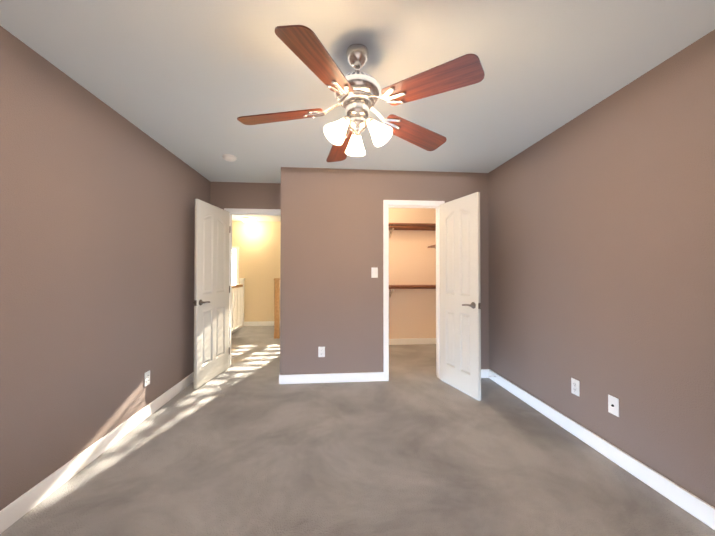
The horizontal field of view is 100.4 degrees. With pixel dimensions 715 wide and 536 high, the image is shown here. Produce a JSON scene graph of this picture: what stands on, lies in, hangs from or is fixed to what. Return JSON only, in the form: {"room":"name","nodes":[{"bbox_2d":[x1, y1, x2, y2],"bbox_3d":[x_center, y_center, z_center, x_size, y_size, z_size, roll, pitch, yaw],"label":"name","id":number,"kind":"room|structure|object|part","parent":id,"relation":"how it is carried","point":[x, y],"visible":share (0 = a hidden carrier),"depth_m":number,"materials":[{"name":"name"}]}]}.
{"room":"empty bedroom","nodes":[
{"label":"empty bedroom","id":0,"kind":"room"},
{"bbox_2d":[0,26,210,510],"bbox_3d":[-1.798,0.056,1.636,0.120,2.440,4.520,0,-1,-5],"label":"wall","id":1,"kind":"structure","parent":0,"point":[98,196],"depth_m":1.88,"materials":[{"name":"brown paint"}]},
{"bbox_2d":[0,372,193,533],"bbox_3d":[-1.736,1.224,1.686,0.014,0.105,4.400,0,-1,-5],"label":"baseboard","id":2,"kind":"structure","parent":1,"relation":"attached to","point":[13,512],"depth_m":1.85,"materials":[{"name":"white wood"}]},
{"bbox_2d":[144,370,149,386],"bbox_3d":[-1.813,0.954,2.573,0.010,0.118,0.074,0,-1,-5],"label":"outlet","id":3,"kind":"object","parent":1,"relation":"attached to","point":[146,378],"visible":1,"depth_m":2.56,"materials":[{"name":"white plastic"}]},
{"bbox_2d":[210,182,280,209],"bbox_3d":[-2.286,0.087,3.923,2.640,2.440,0.120,0,-1,-5],"label":"wall","id":4,"kind":"structure","parent":0,"point":[243,195],"depth_m":3.95,"materials":[{"name":"brown paint"}]},
{"bbox_2d":[193,199,230,388],"bbox_3d":[-1.708,0.279,3.533,0.140,2.030,0.717,0,-1,3],"label":"entry door","id":5,"kind":"structure","parent":4,"relation":"in","point":[211,303],"depth_m":3.44,"materials":[{"name":"white wood"}]},
{"bbox_3d":[-1.708,0.283,3.533,0.140,1.670,0.716,0,-1,3],"label":"handle","id":6,"kind":"part","parent":5,"relation":"part of","materials":[{"name":"brown metal"}]},
{"bbox_2d":[224,208,280,366],"bbox_3d":[-1.344,0.263,4.001,0.830,2.090,0.144,0,-1,-5],"label":"trim","id":7,"kind":"structure","parent":4,"relation":"attached to","point":[269,212],"depth_m":3.96,"materials":[{"name":"white wood"}]},
{"bbox_2d":[232,221,280,321],"bbox_3d":[-2.791,0.128,6.971,2.150,2.440,0.120,0,-1,-5],"label":"wall","id":8,"kind":"structure","parent":0,"point":[258,243],"depth_m":6.95,"materials":[{"name":"paint"}]},
{"bbox_2d":[232,247,238,284],"bbox_3d":[-3.271,0.381,6.832,1.050,1.750,0.066,0,-1,-5],"label":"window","id":9,"kind":"structure","parent":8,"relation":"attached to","point":[235,265],"depth_m":6.88,"materials":[{"name":"white glass"}]},
{"bbox_2d":[244,321,273,325],"bbox_3d":[-0.941,1.297,7.045,3.550,0.105,0.014,0,-1,-5],"label":"baseboard","id":10,"kind":"structure","parent":8,"relation":"attached to","point":[261,323],"depth_m":6.92,"materials":[{"name":"white wood"}]},
{"bbox_2d":[0,326,714,535],"bbox_3d":[-0.353,1.349,3.347,4.097,0.100,7.720,0,-1,-5],"label":"floor","id":11,"kind":"structure","parent":0,"point":[245,443],"depth_m":1.88,"materials":[{"name":"carpet"}]},
{"bbox_2d":[232,278,244,332],"bbox_3d":[-2.537,0.773,5.453,0.105,1.110,2.895,0,-1,-5],"label":"stair railing","id":12,"kind":"object","parent":11,"relation":"on","point":[237,307],"visible":0.27,"depth_m":6.56,"materials":[{"name":"white wood"}]},
{"bbox_2d":[274,278,279,338],"bbox_3d":[-1.530,0.763,5.674,0.115,1.134,0.115,0,-1,-5],"label":"newel post","id":13,"kind":"object","parent":11,"relation":"on","point":[276,307],"visible":0.94,"depth_m":5.63,"materials":[{"name":"brown wood"}]},
{"bbox_2d":[0,0,714,221],"bbox_3d":[-0.986,-1.191,3.328,5.367,0.100,7.720,0,-1,-5],"label":"ceiling","id":14,"kind":"structure","parent":0,"point":[189,82],"depth_m":1.69,"materials":[{"name":"paint"}]},
{"bbox_2d":[222,154,236,161],"bbox_3d":[-1.319,-1.124,3.068,0.136,0.041,0.136,0,-1,-5],"label":"smoke detector","id":15,"kind":"object","parent":14,"relation":"attached to","point":[229,157],"visible":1,"depth_m":3.03,"materials":[{"name":"white plastic"}]},
{"bbox_2d":[241,217,256,222],"bbox_3d":[-2.414,-1.050,6.628,0.320,0.094,0.320,0,-1,-5],"label":"hall ceiling light","id":16,"kind":"object","parent":14,"relation":"attached to","point":[248,220],"visible":1,"depth_m":6.54,"materials":[{"name":"white glass"}]},
{"bbox_2d":[237,25,484,161],"bbox_3d":[-0.028,-0.901,1.621,1.231,0.528,1.237,0,-1,-5],"label":"ceiling fan","id":17,"kind":"object","parent":14,"relation":"hanging from","point":[357,92],"visible":1,"depth_m":1.50,"materials":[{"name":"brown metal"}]},
{"bbox_3d":[-0.003,-0.707,1.630,0.354,0.140,0.323,0,-1,-5],"label":"lamp shade","id":18,"kind":"part","parent":17,"relation":"part of","materials":[{"name":"white glass"}]},
{"bbox_2d":[317,168,488,373],"bbox_3d":[0.551,0.081,3.529,2.027,2.440,0.120,0,-1,-5],"label":"wall","id":19,"kind":"structure","parent":0,"point":[350,289],"depth_m":3.43,"materials":[{"name":"brown paint"}]},
{"bbox_2d":[318,347,324,356],"bbox_3d":[-0.406,0.949,3.370,0.074,0.118,0.010,0,-1,-5],"label":"electrical outlet","id":20,"kind":"object","parent":19,"relation":"attached to","point":[321,351],"visible":1,"depth_m":3.37,"materials":[{"name":"white plastic"}]},
{"bbox_2d":[280,372,383,383],"bbox_3d":[-0.283,1.247,3.375,1.169,0.105,0.014,0,-1,-5],"label":"baseboard","id":21,"kind":"structure","parent":19,"relation":"attached to","point":[331,378],"depth_m":3.37,"materials":[{"name":"white wood"}]},
{"bbox_2d":[371,267,377,277],"bbox_3d":[0.198,0.053,3.429,0.074,0.118,0.020,0,-1,-5],"label":"light switch","id":22,"kind":"object","parent":19,"relation":"attached to","point":[374,272],"visible":1,"depth_m":3.43,"materials":[{"name":"white plastic"}]},
{"bbox_2d":[383,200,444,380],"bbox_3d":[0.657,0.256,3.535,0.730,2.090,0.144,0,-1,-5],"label":"trim","id":23,"kind":"structure","parent":19,"relation":"attached to","point":[387,204],"depth_m":3.46,"materials":[{"name":"white wood"}]},
{"bbox_2d":[440,192,480,400],"bbox_3d":[1.079,0.274,3.193,0.140,2.030,0.616,0,-1,-21],"label":"closet door","id":24,"kind":"structure","parent":19,"relation":"in","point":[460,328],"depth_m":3.13,"materials":[{"name":"white wood"}]},
{"bbox_3d":[1.079,0.279,3.193,0.140,1.670,0.616,0,-1,-21],"label":"handle","id":25,"kind":"part","parent":24,"relation":"part of","materials":[{"name":"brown metal"}]},
{"bbox_2d":[481,369,488,377],"bbox_3d":[1.297,1.249,3.509,0.542,0.105,0.014,0,-1,-5],"label":"baseboard","id":26,"kind":"structure","parent":19,"relation":"attached to","point":[484,373],"depth_m":3.52,"materials":[{"name":"white wood"}]},
{"bbox_2d":[389,208,435,338],"bbox_3d":[0.410,0.104,5.196,2.027,2.440,0.120,0,-1,-5],"label":"wall","id":27,"kind":"structure","parent":0,"point":[412,261],"depth_m":5.18,"materials":[{"name":"paint"}]},
{"bbox_2d":[389,223,433,296],"bbox_3d":[0.426,-0.116,4.983,2.023,1.235,0.312,0,-1,-5],"label":"closet shelving","id":28,"kind":"object","parent":27,"relation":"attached to","point":[414,226],"depth_m":4.90,"materials":[{"name":"brown wood"}]},
{"bbox_2d":[389,338,435,344],"bbox_3d":[0.415,1.271,5.113,2.027,0.105,0.014,0,-1,-5],"label":"baseboard","id":29,"kind":"structure","parent":27,"relation":"attached to","point":[408,341],"depth_m":5.15,"materials":[{"name":"white wood"}]},
{"bbox_2d":[488,29,714,507],"bbox_3d":[1.628,0.082,3.533,0.120,2.440,7.720,0,-1,-5],"label":"wall","id":30,"kind":"structure","parent":0,"point":[601,222],"depth_m":1.90,"materials":[{"name":"brown paint"}]},
{"bbox_2d":[427,223,435,288],"bbox_3d":[1.332,-0.219,4.503,0.300,1.043,0.780,0,-1,-5],"label":"closet shelving","id":31,"kind":"object","parent":30,"relation":"attached to","point":[430,226],"depth_m":4.92,"materials":[{"name":"brown wood"}]},
{"bbox_2d":[571,378,579,396],"bbox_3d":[1.668,0.913,2.283,0.010,0.118,0.074,0,-1,-5],"label":"outlet","id":32,"kind":"object","parent":30,"relation":"attached to","point":[575,386],"visible":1,"depth_m":2.28,"materials":[{"name":"white plastic"}]},
{"bbox_2d":[489,369,714,529],"bbox_3d":[1.718,1.224,1.661,0.014,0.105,3.767,0,-1,-5],"label":"baseboard","id":33,"kind":"structure","parent":30,"relation":"attached to","point":[693,505],"depth_m":1.89,"materials":[{"name":"white wood"}]},
{"bbox_2d":[608,394,618,416],"bbox_3d":[1.691,0.911,1.973,0.017,0.118,0.074,0,-1,-5],"label":"outlet","id":34,"kind":"object","parent":30,"relation":"attached to","point":[613,405],"visible":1,"depth_m":1.97,"materials":[{"name":"white plastic"}]}
]}

